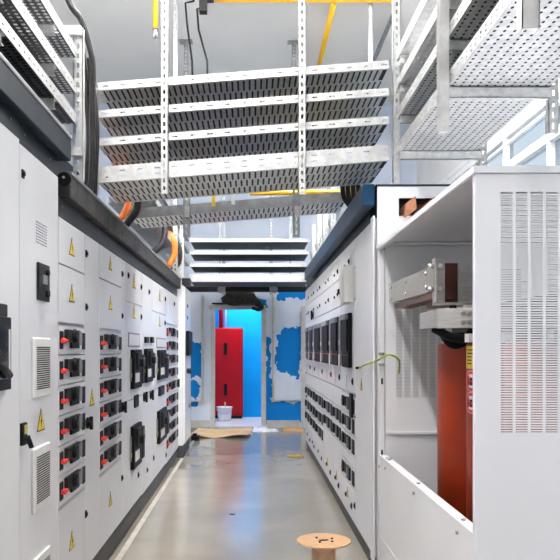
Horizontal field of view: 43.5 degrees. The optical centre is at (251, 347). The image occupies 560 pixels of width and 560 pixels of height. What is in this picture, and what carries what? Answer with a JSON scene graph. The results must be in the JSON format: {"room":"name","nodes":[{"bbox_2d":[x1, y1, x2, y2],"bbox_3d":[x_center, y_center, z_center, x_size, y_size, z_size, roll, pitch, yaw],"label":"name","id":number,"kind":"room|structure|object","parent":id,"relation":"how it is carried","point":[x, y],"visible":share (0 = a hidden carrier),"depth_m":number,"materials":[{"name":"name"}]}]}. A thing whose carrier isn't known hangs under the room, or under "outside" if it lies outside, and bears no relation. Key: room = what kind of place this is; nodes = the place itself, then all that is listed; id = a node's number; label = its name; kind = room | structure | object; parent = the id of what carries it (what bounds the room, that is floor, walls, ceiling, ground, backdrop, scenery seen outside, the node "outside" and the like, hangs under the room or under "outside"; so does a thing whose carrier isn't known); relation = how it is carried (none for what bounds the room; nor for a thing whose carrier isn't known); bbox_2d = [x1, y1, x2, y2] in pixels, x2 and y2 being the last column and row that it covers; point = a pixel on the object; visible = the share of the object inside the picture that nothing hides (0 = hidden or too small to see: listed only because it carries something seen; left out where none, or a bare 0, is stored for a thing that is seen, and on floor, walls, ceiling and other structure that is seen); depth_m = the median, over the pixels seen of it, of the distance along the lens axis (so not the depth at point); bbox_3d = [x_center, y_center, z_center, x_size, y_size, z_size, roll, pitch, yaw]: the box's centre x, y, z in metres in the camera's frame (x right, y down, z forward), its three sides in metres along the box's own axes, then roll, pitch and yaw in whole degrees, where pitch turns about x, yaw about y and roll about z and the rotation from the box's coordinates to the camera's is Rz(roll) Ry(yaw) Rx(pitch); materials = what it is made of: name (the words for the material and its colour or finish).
{"room":"electrical room","nodes":[
{"label":"electrical room","id":0,"kind":"room"},
{"bbox_2d":[3,0,436,102],"bbox_3d":[-0.150,-4.360,4.510,6.500,0.120,15.820,0,0,0],"label":"ceiling","id":1,"kind":"structure","parent":0,"point":[236,37],"depth_m":9.66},
{"bbox_2d":[0,0,4,45],"bbox_3d":[-1.164,-2.675,2.542,0.518,3.250,0.045,0,0,0],"label":"strut","id":2,"kind":"object","parent":1,"relation":"hanging from","point":[1,1],"visible":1,"depth_m":2.54,"materials":[{"name":"metal"}]},
{"bbox_2d":[0,0,75,57],"bbox_3d":[-1.130,-1.512,2.440,0.460,0.054,2.280,0,0,0],"label":"cable tray","id":3,"kind":"object","parent":2,"relation":"on","point":[52,15],"visible":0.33,"depth_m":3.26,"materials":[{"name":"metal"}]},
{"bbox_2d":[9,23,56,109],"bbox_3d":[-1.164,-2.675,3.223,0.518,3.250,0.045,0,0,0],"label":"strut","id":4,"kind":"object","parent":1,"relation":"hanging from","point":[47,29],"visible":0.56,"depth_m":3.20,"materials":[{"name":"metal"}]},
{"bbox_2d":[0,13,75,123],"bbox_3d":[-1.130,-1.172,2.440,0.460,0.054,2.280,0,0,0],"label":"cable tray","id":5,"kind":"object","parent":4,"relation":"on","point":[15,55],"visible":0.34,"depth_m":2.93,"materials":[{"name":"metal"}]},
{"bbox_2d":[0,0,75,93],"bbox_3d":[-1.130,-1.327,2.440,0.460,0.054,2.280,0,0,0],"label":"cable tray","id":6,"kind":"object","parent":4,"relation":"on","point":[21,9],"visible":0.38,"depth_m":2.99,"materials":[{"name":"metal"}]},
{"bbox_2d":[65,0,95,191],"bbox_3d":[-1.026,-2.599,4.110,0.223,3.401,0.059,0,0,0],"label":"power cable","id":7,"kind":"object","parent":1,"relation":"hanging from","point":[92,89],"visible":0.92,"depth_m":4.10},
{"bbox_2d":[152,0,157,38],"bbox_3d":[-1.105,-3.920,8.000,0.066,0.760,0.066,0,0,0],"label":"pipe","id":8,"kind":"object","parent":1,"relation":"hanging from","point":[155,2],"visible":1,"depth_m":7.98,"materials":[{"name":"metal"}]},
{"bbox_2d":[161,0,168,194],"bbox_3d":[-0.545,-2.630,4.370,0.045,3.340,0.040,0,0,0],"label":"strut","id":9,"kind":"object","parent":1,"relation":"hanging from","point":[165,47],"visible":1,"depth_m":4.35,"materials":[{"name":"metal"}]},
{"bbox_2d":[97,60,388,112],"bbox_3d":[-0.055,-1.714,4.710,1.834,0.191,0.620,0,0,0],"label":"cable tray","id":10,"kind":"object","parent":9,"relation":"hanging from","point":[132,94],"visible":0.59,"depth_m":4.51,"materials":[{"name":"metal"}]},
{"bbox_2d":[99,145,388,202],"bbox_3d":[-0.057,-1.158,4.710,1.838,0.241,0.620,0,0,0],"label":"cable tray","id":11,"kind":"object","parent":9,"relation":"hanging from","point":[358,170],"visible":0.92,"depth_m":4.48,"materials":[{"name":"metal"}]},
{"bbox_2d":[99,116,388,170],"bbox_3d":[-0.055,-1.364,4.710,1.834,0.188,0.620,0,0,0],"label":"cable tray","id":12,"kind":"object","parent":9,"relation":"hanging from","point":[359,133],"visible":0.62,"depth_m":4.55,"materials":[{"name":"metal"}]},
{"bbox_2d":[99,88,388,140],"bbox_3d":[-0.055,-1.541,4.710,1.834,0.188,0.620,0,0,0],"label":"cable tray","id":13,"kind":"object","parent":9,"relation":"hanging from","point":[359,104],"visible":0.66,"depth_m":4.53,"materials":[{"name":"metal"}]},
{"bbox_2d":[173,0,177,235],"bbox_3d":[-0.920,-2.775,8.420,0.050,3.050,0.040,0,0,0],"label":"strut","id":14,"kind":"object","parent":1,"relation":"hanging from","point":[174,1],"visible":0.41,"depth_m":8.40,"materials":[{"name":"metal"}]},
{"bbox_2d":[108,197,189,253],"bbox_3d":[-1.133,-1.396,8.390,0.455,0.062,3.580,0,0,0],"label":"cable tray","id":15,"kind":"object","parent":14,"relation":"hanging from","point":[118,207],"visible":0.13,"depth_m":6.85,"materials":[{"name":"metal"}]},
{"bbox_2d":[129,222,189,265],"bbox_3d":[-1.133,-1.216,8.390,0.455,0.062,3.580,0,0,0],"label":"cable tray","id":16,"kind":"object","parent":14,"relation":"hanging from","point":[165,253],"visible":0.48,"depth_m":7.68,"materials":[{"name":"metal"}]},
{"bbox_2d":[132,199,189,241],"bbox_3d":[-1.133,-1.576,8.390,0.455,0.062,3.580,0,0,0],"label":"cable tray","id":17,"kind":"object","parent":14,"relation":"hanging from","point":[165,202],"visible":0.06,"depth_m":7.54,"materials":[{"name":"metal"}]},
{"bbox_2d":[179,39,192,231],"bbox_3d":[-0.925,-2.960,9.820,0.180,2.680,0.140,0,0,0],"label":"strut","id":18,"kind":"object","parent":1,"relation":"hanging from","point":[184,42],"visible":0.27,"depth_m":9.80,"materials":[{"name":"metal"}]},
{"bbox_2d":[184,0,194,79],"bbox_3d":[-0.750,-3.600,8.400,0.124,1.400,0.024,0,0,0],"label":"cable","id":19,"kind":"object","parent":1,"relation":"hanging from","point":[187,27],"visible":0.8,"depth_m":8.39,"materials":[{"name":"black plastic"}]},
{"bbox_2d":[196,8,208,78],"bbox_3d":[-0.590,-3.600,8.400,0.164,1.400,0.024,0,0,0],"label":"cable","id":20,"kind":"object","parent":1,"relation":"hanging from","point":[200,36],"visible":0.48,"depth_m":8.39,"materials":[{"name":"black plastic"}]},
{"bbox_2d":[199,0,213,14],"bbox_3d":[-0.535,-4.125,8.250,0.170,0.350,0.100,0,0,0],"label":"ceiling sensor","id":21,"kind":"object","parent":1,"relation":"attached to","point":[202,3],"visible":1,"depth_m":8.20,"materials":[{"name":"black plastic"}]},
{"bbox_2d":[222,195,224,294],"bbox_3d":[-0.445,-2.570,11.050,0.045,3.460,0.040,0,0,0],"label":"strut","id":22,"kind":"object","parent":1,"relation":"hanging from","point":[222,195],"visible":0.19,"depth_m":11.03,"materials":[{"name":"metal"}]},
{"bbox_2d":[190,274,305,286],"bbox_3d":[-0.040,-1.021,10.600,1.720,0.112,0.800,0,0,0],"label":"cable tray","id":23,"kind":"object","parent":22,"relation":"hanging from","point":[198,280],"visible":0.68,"depth_m":10.20,"materials":[{"name":"metal"}]},
{"bbox_2d":[190,239,307,249],"bbox_3d":[-0.040,-1.569,10.600,1.720,0.047,0.800,0,0,0],"label":"cable tray","id":24,"kind":"object","parent":22,"relation":"hanging from","point":[198,244],"visible":1,"depth_m":10.46,"materials":[{"name":"metal"}]},
{"bbox_2d":[190,251,307,260],"bbox_3d":[-0.040,-1.389,10.600,1.720,0.047,0.800,0,0,0],"label":"cable tray","id":25,"kind":"object","parent":22,"relation":"hanging from","point":[196,255],"visible":1,"depth_m":10.34,"materials":[{"name":"metal"}]},
{"bbox_2d":[190,263,307,272],"bbox_3d":[-0.040,-1.208,10.600,1.720,0.047,0.800,0,0,0],"label":"cable tray","id":26,"kind":"object","parent":22,"relation":"hanging from","point":[196,267],"visible":0.87,"depth_m":10.31,"materials":[{"name":"metal"}]},
{"bbox_2d":[186,195,305,292],"bbox_3d":[0.050,-2.593,11.375,2.300,3.414,0.150,0,0,0],"label":"frame","id":27,"kind":"object","parent":1,"relation":"hanging from","point":[192,288],"visible":0.37,"depth_m":11.36,"materials":[{"name":"metal"}]},
{"bbox_2d":[287,39,297,231],"bbox_3d":[0.588,-2.960,9.820,0.180,2.680,0.140,0,0,0],"label":"strut","id":28,"kind":"object","parent":1,"relation":"hanging from","point":[293,42],"visible":0.17,"depth_m":9.80,"materials":[{"name":"metal"}]},
{"bbox_2d":[298,0,305,195],"bbox_3d":[0.312,-2.627,4.370,0.045,3.345,0.040,0,0,0],"label":"strut","id":29,"kind":"object","parent":1,"relation":"hanging from","point":[300,80],"visible":1,"depth_m":4.35,"materials":[{"name":"metal"}]},
{"bbox_2d":[214,0,391,2],"bbox_3d":[0.625,-4.225,8.400,2.150,0.150,0.100,0,0,0],"label":"pipe","id":30,"kind":"object","parent":1,"relation":"hanging from","point":[215,1],"visible":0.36,"depth_m":8.39,"materials":[{"name":"metal"}]},
{"bbox_2d":[316,3,336,70],"bbox_3d":[0.990,-4.218,10.380,0.070,0.165,3.820,0,0,0],"label":"pipe","id":31,"kind":"object","parent":1,"relation":"hanging from","point":[333,5],"visible":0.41,"depth_m":9.20,"materials":[{"name":"metal"}]},
{"bbox_2d":[368,3,372,183],"bbox_3d":[1.440,-2.900,8.520,0.180,2.800,0.140,0,0,0],"label":"strut","id":32,"kind":"object","parent":1,"relation":"hanging from","point":[369,5],"visible":0.14,"depth_m":8.50,"materials":[{"name":"metal"}]},
{"bbox_2d":[373,0,401,60],"bbox_3d":[1.780,-4.235,9.750,0.060,0.130,5.100,0,0,0],"label":"pipe","id":33,"kind":"object","parent":1,"relation":"hanging from","point":[389,23],"visible":0.31,"depth_m":9.39,"materials":[{"name":"metal"}]},
{"bbox_2d":[392,0,399,183],"bbox_3d":[0.900,-2.652,4.370,0.045,3.295,0.040,0,0,0],"label":"strut","id":34,"kind":"object","parent":1,"relation":"hanging from","point":[394,7],"visible":0.79,"depth_m":4.35,"materials":[{"name":"metal"}]},
{"bbox_2d":[437,0,448,134],"bbox_3d":[0.857,-2.631,3.140,0.043,3.338,0.050,0,0,0],"label":"strut","id":35,"kind":"object","parent":1,"relation":"hanging from","point":[442,5],"visible":1,"depth_m":3.12,"materials":[{"name":"metal"}]},
{"bbox_2d":[399,55,486,165],"bbox_3d":[1.156,-2.600,4.240,0.532,3.400,0.080,0,0,0],"label":"strut","id":36,"kind":"object","parent":1,"relation":"hanging from","point":[477,155],"visible":0.2,"depth_m":4.20,"materials":[{"name":"metal"}]},
{"bbox_2d":[449,0,558,135],"bbox_3d":[1.139,-2.640,3.193,0.519,3.320,0.060,0,0,-2],"label":"strut","id":37,"kind":"object","parent":1,"relation":"hanging from","point":[455,45],"visible":0.46,"depth_m":3.17,"materials":[{"name":"metal"}]},
{"bbox_2d":[396,0,452,60],"bbox_3d":[1.117,-1.791,2.800,0.465,0.062,3.000,0,0,0],"label":"cable tray","id":38,"kind":"object","parent":37,"relation":"on","point":[422,6],"visible":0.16,"depth_m":3.87,"materials":[{"name":"metal"}]},
{"bbox_2d":[396,6,455,89],"bbox_3d":[1.117,-1.613,2.800,0.465,0.057,3.000,0,0,0],"label":"cable tray","id":39,"kind":"object","parent":37,"relation":"on","point":[430,25],"visible":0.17,"depth_m":3.77,"materials":[{"name":"metal"}]},
{"bbox_2d":[396,0,503,119],"bbox_3d":[1.117,-1.429,2.800,0.465,0.057,3.000,0,0,0],"label":"cable tray","id":40,"kind":"object","parent":37,"relation":"on","point":[465,24],"visible":0.18,"depth_m":3.38,"materials":[{"name":"metal"}]},
{"bbox_2d":[396,0,559,154],"bbox_3d":[1.117,-1.214,2.800,0.465,0.057,3.000,0,0,0],"label":"cable tray","id":41,"kind":"object","parent":37,"relation":"on","point":[502,57],"visible":0.8,"depth_m":3.06,"materials":[{"name":"metal"}]},
{"bbox_2d":[517,0,539,34],"bbox_3d":[0.785,-2.600,1.990,0.050,3.400,0.040,0,0,0],"label":"strut","id":42,"kind":"object","parent":1,"relation":"hanging from","point":[528,11],"visible":1,"depth_m":1.97,"materials":[{"name":"metal"}]},
{"bbox_2d":[108,417,367,559],"bbox_3d":[-0.150,1.460,5.450,6.500,0.120,17.700,0,0,0],"label":"floor","id":43,"kind":"structure","parent":0,"point":[275,498],"depth_m":6.18,"materials":[{"name":"grey concrete"}]},
{"bbox_2d":[0,101,18,559],"bbox_3d":[-1.263,0.241,2.175,0.794,2.318,1.247,0,0,0],"label":"tall cabinet","id":44,"kind":"object","parent":43,"relation":"on","point":[9,141],"visible":1,"depth_m":2.67,"materials":[{"name":"white metal"}]},
{"bbox_2d":[0,52,71,160],"bbox_3d":[-1.193,-0.983,2.501,0.614,0.125,1.902,0,0,0],"label":"duct","id":45,"kind":"object","parent":44,"relation":"on","point":[16,94],"visible":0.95,"depth_m":2.87,"materials":[{"name":"metal"}]},
{"bbox_2d":[18,121,57,559],"bbox_3d":[-1.275,0.241,3.086,0.771,2.318,0.569,0,0,0],"label":"tall cabinet","id":46,"kind":"object","parent":43,"relation":"on","point":[38,181],"visible":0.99,"depth_m":3.03,"materials":[{"name":"white metal"}]},
{"bbox_2d":[32,442,49,513],"bbox_3d":[-0.925,0.566,3.077,0.013,0.276,0.244,0,0,0],"label":"vent grille","id":47,"kind":"object","parent":46,"relation":"attached to","point":[41,450],"depth_m":3.06,"materials":[{"name":"beige plastic"}]},
{"bbox_2d":[32,337,49,397],"bbox_3d":[-0.925,0.085,3.077,0.013,0.258,0.244,0,0,0],"label":"vent grille","id":48,"kind":"object","parent":46,"relation":"attached to","point":[40,345],"depth_m":3.06,"materials":[{"name":"beige plastic"}]},
{"bbox_2d":[34,545,49,559],"bbox_3d":[-0.925,1.036,3.077,0.013,0.272,0.244,0,0,0],"label":"vent grille","id":49,"kind":"object","parent":46,"relation":"attached to","point":[43,553],"depth_m":3.10,"materials":[{"name":"beige plastic"}]},
{"bbox_2d":[58,196,98,559],"bbox_3d":[-1.276,0.329,3.822,0.768,2.142,0.897,0,0,0],"label":"tall cabinet","id":50,"kind":"object","parent":43,"relation":"on","point":[78,248],"visible":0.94,"depth_m":3.72,"materials":[{"name":"white metal"}]},
{"bbox_2d":[56,171,180,288],"bbox_3d":[-1.145,-0.810,6.135,0.509,0.129,5.410,0,0,0],"label":"duct","id":51,"kind":"object","parent":50,"relation":"on","point":[71,189],"visible":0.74,"depth_m":4.39,"materials":[{"name":"black metal"}]},
{"bbox_2d":[55,161,78,174],"bbox_3d":[-1.228,-0.942,3.775,0.445,0.157,0.610,0,0,0],"label":"box","id":52,"kind":"object","parent":51,"relation":"on","point":[60,165],"visible":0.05,"depth_m":3.73,"materials":[{"name":"metal"}]},
{"bbox_2d":[54,25,84,180],"bbox_3d":[-0.960,-1.260,3.605,0.180,0.780,0.070,0,0,0],"label":"strut","id":53,"kind":"object","parent":51,"relation":"on","point":[78,152],"visible":0.9,"depth_m":3.60,"materials":[{"name":"metal"}]},
{"bbox_2d":[84,50,88,185],"bbox_3d":[-0.991,-1.329,4.190,0.069,0.903,0.055,0,0,0],"label":"power cable","id":54,"kind":"object","parent":51,"relation":"on","point":[86,75],"visible":0.44,"depth_m":4.17,"materials":[{"name":"rubber"}]},
{"bbox_2d":[87,57,97,194],"bbox_3d":[-0.953,-1.305,4.190,0.069,0.854,0.055,0,0,0],"label":"power cable","id":55,"kind":"object","parent":51,"relation":"on","point":[88,63],"visible":0.36,"depth_m":4.17,"materials":[{"name":"rubber"}]},
{"bbox_2d":[96,93,99,195],"bbox_3d":[-0.953,-1.256,4.228,0.069,0.756,0.055,0,0,0],"label":"power cable","id":56,"kind":"object","parent":51,"relation":"on","point":[96,93],"visible":0.28,"depth_m":4.21,"materials":[{"name":"rubber"}]},
{"bbox_2d":[106,177,131,220],"bbox_3d":[-0.968,-1.073,5.090,0.200,0.410,0.110,0,0,0],"label":"cable","id":57,"kind":"object","parent":51,"relation":"on","point":[127,206],"visible":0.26,"depth_m":5.05,"materials":[{"name":"rubber"}]},
{"bbox_2d":[124,202,140,226],"bbox_3d":[-0.905,-1.063,5.159,0.176,0.356,0.070,0,0,0],"label":"power cable","id":58,"kind":"object","parent":51,"relation":"on","point":[129,220],"visible":0.44,"depth_m":5.13,"materials":[{"name":"rubber"}]},
{"bbox_2d":[152,227,167,253],"bbox_3d":[-0.923,-1.113,6.899,0.190,0.448,0.252,0,0,0],"label":"power cable","id":59,"kind":"object","parent":51,"relation":"on","point":[164,235],"visible":0.46,"depth_m":6.83,"materials":[{"name":"rubber"}]},
{"bbox_2d":[154,229,177,266],"bbox_3d":[-0.969,-1.123,7.834,0.297,0.446,0.094,0,0,24],"label":"cable","id":60,"kind":"object","parent":51,"relation":"on","point":[172,259],"visible":0.62,"depth_m":7.77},
{"bbox_2d":[172,226,177,271],"bbox_3d":[-0.885,-1.210,8.070,0.060,0.680,0.040,0,0,0],"label":"strut","id":61,"kind":"object","parent":51,"relation":"on","point":[176,227],"visible":0.43,"depth_m":8.05,"materials":[{"name":"metal"}]},
{"bbox_2d":[171,241,182,270],"bbox_3d":[-0.913,-1.119,8.300,0.181,0.448,0.068,0,0,0],"label":"power cable","id":62,"kind":"object","parent":51,"relation":"on","point":[180,252],"visible":0.33,"depth_m":8.27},
{"bbox_2d":[179,225,183,277],"bbox_3d":[-0.885,-1.215,8.820,0.060,0.670,0.040,0,0,0],"label":"strut","id":63,"kind":"object","parent":51,"relation":"on","point":[180,226],"visible":0.72,"depth_m":8.80,"materials":[{"name":"metal"}]},
{"bbox_2d":[130,192,345,228],"bbox_3d":[-0.103,-1.061,5.415,1.606,0.202,0.430,0,0,0],"label":"cable tray","id":64,"kind":"object","parent":51,"relation":"on","point":[324,203],"visible":0.94,"depth_m":5.22,"materials":[{"name":"metal"}]},
{"bbox_2d":[183,198,189,237],"bbox_3d":[-0.482,-1.008,5.152,0.050,0.385,0.055,0,0,0],"label":"strut","id":65,"kind":"object","parent":64,"relation":"attached to","point":[186,209],"visible":0.74,"depth_m":5.14,"materials":[{"name":"metal"}]},
{"bbox_2d":[293,189,299,236],"bbox_3d":[0.325,-1.008,5.152,0.050,0.385,0.055,0,0,0],"label":"strut","id":66,"kind":"object","parent":64,"relation":"attached to","point":[296,209],"visible":0.8,"depth_m":5.14,"materials":[{"name":"metal"}]},
{"bbox_2d":[96,227,126,559],"bbox_3d":[-1.276,0.329,4.726,0.768,2.142,0.905,0,0,0],"label":"tall cabinet","id":67,"kind":"object","parent":43,"relation":"on","point":[112,265],"visible":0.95,"depth_m":4.61,"materials":[{"name":"white metal"}]},
{"bbox_2d":[124,248,144,535],"bbox_3d":[-1.256,0.329,5.555,0.808,2.142,0.747,0,0,0],"label":"tall cabinet","id":68,"kind":"object","parent":43,"relation":"on","point":[135,361],"visible":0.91,"depth_m":5.46,"materials":[{"name":"white metal"}]},
{"bbox_2d":[140,260,155,511],"bbox_3d":[-1.256,0.329,6.230,0.808,2.142,0.597,0,0,0],"label":"tall cabinet","id":69,"kind":"object","parent":43,"relation":"on","point":[147,395],"visible":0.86,"depth_m":6.18,"materials":[{"name":"metal"}]},
{"bbox_2d":[115,441,193,559],"bbox_3d":[-0.885,1.399,5.800,0.040,0.003,9.600,0,0,0],"label":"trim","id":70,"kind":"structure","parent":43,"relation":"on","point":[124,549],"depth_m":5.86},
{"bbox_2d":[150,269,169,497],"bbox_3d":[-1.256,0.329,7.070,0.808,2.142,1.078,0,0,0],"label":"tall cabinet","id":71,"kind":"object","parent":43,"relation":"on","point":[160,413],"visible":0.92,"depth_m":6.97,"materials":[{"name":"metal"}]},
{"bbox_2d":[164,280,179,476],"bbox_3d":[-1.276,0.329,8.230,0.768,2.142,1.257,0,0,0],"label":"tall cabinet","id":72,"kind":"object","parent":43,"relation":"on","point":[172,381],"visible":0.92,"depth_m":8.08,"materials":[{"name":"metal"}]},
{"bbox_2d":[177,285,192,457],"bbox_3d":[-1.235,0.300,9.315,0.850,2.200,0.867,0,0,0],"label":"tall cabinet","id":73,"kind":"object","parent":43,"relation":"on","point":[185,336],"visible":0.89,"depth_m":8.90,"materials":[{"name":"metal"}]},
{"bbox_2d":[191,428,253,437],"bbox_3d":[-0.485,1.364,11.250,1.030,0.062,0.840,0,0,0],"label":"cardboard sheet","id":74,"kind":"object","parent":43,"relation":"on","point":[205,432],"visible":0.93,"depth_m":11.27,"materials":[{"name":"cardboard"}]},
{"bbox_2d":[216,402,231,420],"bbox_3d":[-0.530,1.219,13.500,0.308,0.359,0.300,0,0,0],"label":"paint bucket","id":75,"kind":"object","parent":43,"relation":"on","point":[224,412],"visible":1,"depth_m":13.39,"materials":[{"name":"plastic"}]},
{"bbox_2d":[215,328,242,418],"bbox_3d":[-0.490,0.500,14.005,0.620,1.800,0.370,0,0,0],"label":"tall cabinet","id":76,"kind":"object","parent":43,"relation":"on","point":[228,341],"visible":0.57,"depth_m":13.85,"materials":[{"name":"red metal"}]},
{"bbox_2d":[219,310,226,327],"bbox_3d":[-0.591,-1.000,14.049,0.087,1.199,0.169,0,0,45],"label":"pipe","id":77,"kind":"object","parent":76,"relation":"on","point":[220,311],"visible":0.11,"depth_m":13.99,"materials":[{"name":"metal"}]},
{"bbox_2d":[252,426,278,431],"bbox_3d":[0.200,1.371,11.850,0.500,0.050,0.500,0,0,0],"label":"plastic film","id":78,"kind":"object","parent":43,"relation":"on","point":[256,429],"visible":0.88,"depth_m":11.78,"materials":[{"name":"plastic"}]},
{"bbox_2d":[305,279,312,457],"bbox_3d":[1.031,0.207,9.360,0.658,2.385,0.977,0,0,0],"label":"tall cabinet","id":79,"kind":"object","parent":43,"relation":"on","point":[308,400],"visible":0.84,"depth_m":9.32,"materials":[{"name":"metal"}]},
{"bbox_2d":[310,225,315,259],"bbox_3d":[0.860,-1.343,9.985,0.060,0.713,0.570,0,0,0],"label":"strut","id":80,"kind":"object","parent":79,"relation":"on","point":[313,226],"visible":0.61,"depth_m":9.70,"materials":[{"name":"metal"}]},
{"bbox_2d":[315,214,321,252],"bbox_3d":[0.860,-1.343,9.185,0.060,0.713,0.570,0,0,0],"label":"strut","id":81,"kind":"object","parent":79,"relation":"on","point":[317,246],"visible":0.55,"depth_m":8.90,"materials":[{"name":"metal"}]},
{"bbox_2d":[319,183,391,244],"bbox_3d":[1.110,-1.491,8.125,0.380,0.062,3.650,0,0,0],"label":"cable tray","id":82,"kind":"object","parent":81,"relation":"attached to","point":[343,206],"visible":0.06,"depth_m":7.78,"materials":[{"name":"metal"}]},
{"bbox_2d":[308,273,317,464],"bbox_3d":[1.031,0.207,8.560,0.658,2.385,0.617,0,0,0],"label":"tall cabinet","id":83,"kind":"object","parent":43,"relation":"on","point":[313,405],"visible":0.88,"depth_m":8.54,"materials":[{"name":"metal"}]},
{"bbox_2d":[313,263,324,479],"bbox_3d":[1.031,0.207,7.795,0.658,2.385,0.907,0,0,0],"label":"tall cabinet","id":84,"kind":"object","parent":43,"relation":"on","point":[319,396],"visible":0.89,"depth_m":7.71,"materials":[{"name":"metal"}]},
{"bbox_2d":[320,214,327,244],"bbox_3d":[0.860,-1.343,8.485,0.060,0.713,0.570,0,0,0],"label":"strut","id":85,"kind":"object","parent":84,"relation":"on","point":[324,215],"visible":0.36,"depth_m":8.20,"materials":[{"name":"metal"}]},
{"bbox_2d":[327,187,335,234],"bbox_3d":[0.860,-1.343,7.685,0.060,0.713,0.570,0,0,0],"label":"strut","id":86,"kind":"object","parent":84,"relation":"on","point":[332,225],"visible":0.33,"depth_m":7.40,"materials":[{"name":"metal"}]},
{"bbox_2d":[305,184,374,279],"bbox_3d":[0.715,-0.935,6.633,0.079,0.130,4.734,0,0,0],"label":"duct","id":87,"kind":"object","parent":84,"relation":"attached to","point":[363,201],"visible":1,"depth_m":5.16,"materials":[{"name":"blue metal"}]},
{"bbox_2d":[340,186,349,206],"bbox_3d":[0.659,-1.183,5.080,0.148,0.327,0.046,0,0,-25],"label":"power cable","id":88,"kind":"object","parent":87,"relation":"on","point":[342,188],"visible":0.56,"depth_m":5.08,"materials":[{"name":"rubber"}]},
{"bbox_2d":[297,533,350,559],"bbox_3d":[0.400,1.232,3.900,0.304,0.336,0.304,0,0,0],"label":"spool","id":89,"kind":"object","parent":43,"relation":"on","point":[324,546],"visible":1,"depth_m":3.85,"materials":[{"name":"brown wood"}]},
{"bbox_2d":[320,253,335,497],"bbox_3d":[1.031,0.207,6.920,0.658,2.385,0.837,0,0,0],"label":"tall cabinet","id":90,"kind":"object","parent":43,"relation":"on","point":[328,402],"visible":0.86,"depth_m":6.88,"materials":[{"name":"metal"}]},
{"bbox_2d":[329,242,344,513],"bbox_3d":[1.031,0.207,6.180,0.658,2.385,0.637,0,0,0],"label":"tall cabinet","id":91,"kind":"object","parent":43,"relation":"on","point":[337,408],"visible":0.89,"depth_m":6.16,"materials":[{"name":"metal"}]},
{"bbox_2d":[337,225,357,539],"bbox_3d":[1.022,0.207,5.468,0.675,2.385,0.782,0,0,0],"label":"tall cabinet","id":92,"kind":"object","parent":43,"relation":"on","point":[346,291],"visible":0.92,"depth_m":5.29,"materials":[{"name":"white metal"}]},
{"bbox_2d":[356,184,450,559],"bbox_3d":[1.054,0.202,4.652,0.632,2.397,0.842,0,0,0],"label":"tall cabinet","id":93,"kind":"object","parent":43,"relation":"on","point":[395,204],"visible":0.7,"depth_m":4.36,"materials":[{"name":"white metal"}]},
{"bbox_2d":[355,354,400,373],"bbox_3d":[0.757,0.093,4.453,0.130,0.118,0.822,0,0,-10],"label":"earth wire","id":94,"kind":"object","parent":93,"relation":"hanging from","point":[382,357],"visible":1,"depth_m":4.12,"materials":[{"name":"green plastic"}]},
{"bbox_2d":[376,166,559,559],"bbox_3d":[1.272,0.380,3.315,1.033,2.001,1.866,0,0,0],"label":"enclosure","id":95,"kind":"object","parent":43,"relation":"on","point":[489,220],"visible":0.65,"depth_m":2.39,"materials":[{"name":"white metal"}]},
{"bbox_2d":[389,258,557,522],"bbox_3d":[1.120,0.449,3.290,0.690,1.698,1.750,0,0,0],"label":"transformer","id":96,"kind":"object","parent":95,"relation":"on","point":[444,284],"visible":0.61,"depth_m":3.30,"materials":[{"name":"red metal"}]},
{"bbox_2d":[215,310,260,416],"bbox_3d":[-0.100,-0.100,14.250,3.400,3.000,0.100,0,0,0],"label":"wall","id":97,"kind":"structure","parent":0,"point":[249,320],"depth_m":14.20,"materials":[{"name":"paint"}]},
{"bbox_2d":[70,103,416,427],"bbox_3d":[-0.150,-1.450,12.360,6.100,5.700,0.120,0,0,0],"label":"wall","id":98,"kind":"structure","parent":0,"point":[288,305],"depth_m":12.30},
{"bbox_2d":[191,295,204,403],"bbox_3d":[-1.165,0.020,12.265,0.670,1.900,0.070,0,0,0],"label":"conduit","id":99,"kind":"object","parent":98,"relation":"attached to","point":[202,400],"visible":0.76,"depth_m":12.24,"materials":[{"name":"metal"}]},
{"bbox_2d":[209,305,265,427],"bbox_3d":[-0.255,0.325,12.345,1.000,2.150,0.150,0,0,0],"label":"door frame","id":100,"kind":"structure","parent":98,"relation":"in","point":[213,308],"depth_m":12.28,"materials":[{"name":"metal"}]},
{"bbox_2d":[212,292,263,310],"bbox_3d":[-0.245,-0.833,12.170,0.909,0.393,0.240,0,0,0],"label":"bundle","id":101,"kind":"object","parent":98,"relation":"attached to","point":[230,298],"visible":0.94,"depth_m":12.08,"materials":[{"name":"black plastic"}]},
{"bbox_2d":[191,420,299,427],"bbox_3d":[-1.180,1.335,12.292,4.040,0.130,0.014,0,0,0],"label":"baseboard","id":102,"kind":"structure","parent":98,"relation":"attached to","point":[194,423],"depth_m":12.28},
{"bbox_2d":[271,295,299,401],"bbox_3d":[0.590,0.010,12.265,0.500,1.880,0.070,0,0,0],"label":"conduit","id":103,"kind":"object","parent":98,"relation":"attached to","point":[273,296],"visible":1,"depth_m":12.24,"materials":[{"name":"metal"}]},
{"bbox_2d":[301,306,306,427],"bbox_3d":[1.280,0.335,12.274,0.840,2.130,0.048,0,0,0],"label":"door","id":104,"kind":"structure","parent":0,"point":[303,394],"depth_m":12.25,"materials":[{"name":"metal"}]},
{"bbox_2d":[417,160,463,183],"bbox_3d":[2.975,-1.450,4.610,0.150,5.700,15.620,0,0,0],"label":"wall","id":105,"kind":"structure","parent":0,"point":[428,171],"depth_m":11.18,"materials":[{"name":"paint"}]},
{"bbox_2d":[438,78,559,286],"bbox_3d":[2.935,-0.975,8.600,0.130,3.150,6.000,0,0,0],"label":"window","id":106,"kind":"structure","parent":105,"relation":"in","point":[503,141],"depth_m":7.51,"materials":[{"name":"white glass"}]},
{"bbox_3d":[0.930,-1.294,5.900,0.050,0.613,0.040,0,0,0],"label":"strut","id":107,"kind":"object","parent":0,"visible":0},
{"bbox_2d":[250,189,350,195],"bbox_3d":[0.443,-1.310,5.900,0.926,0.054,0.044,0,0,0],"label":"pipe","id":108,"kind":"object","parent":107,"relation":"attached to","point":[285,192],"visible":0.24,"depth_m":5.88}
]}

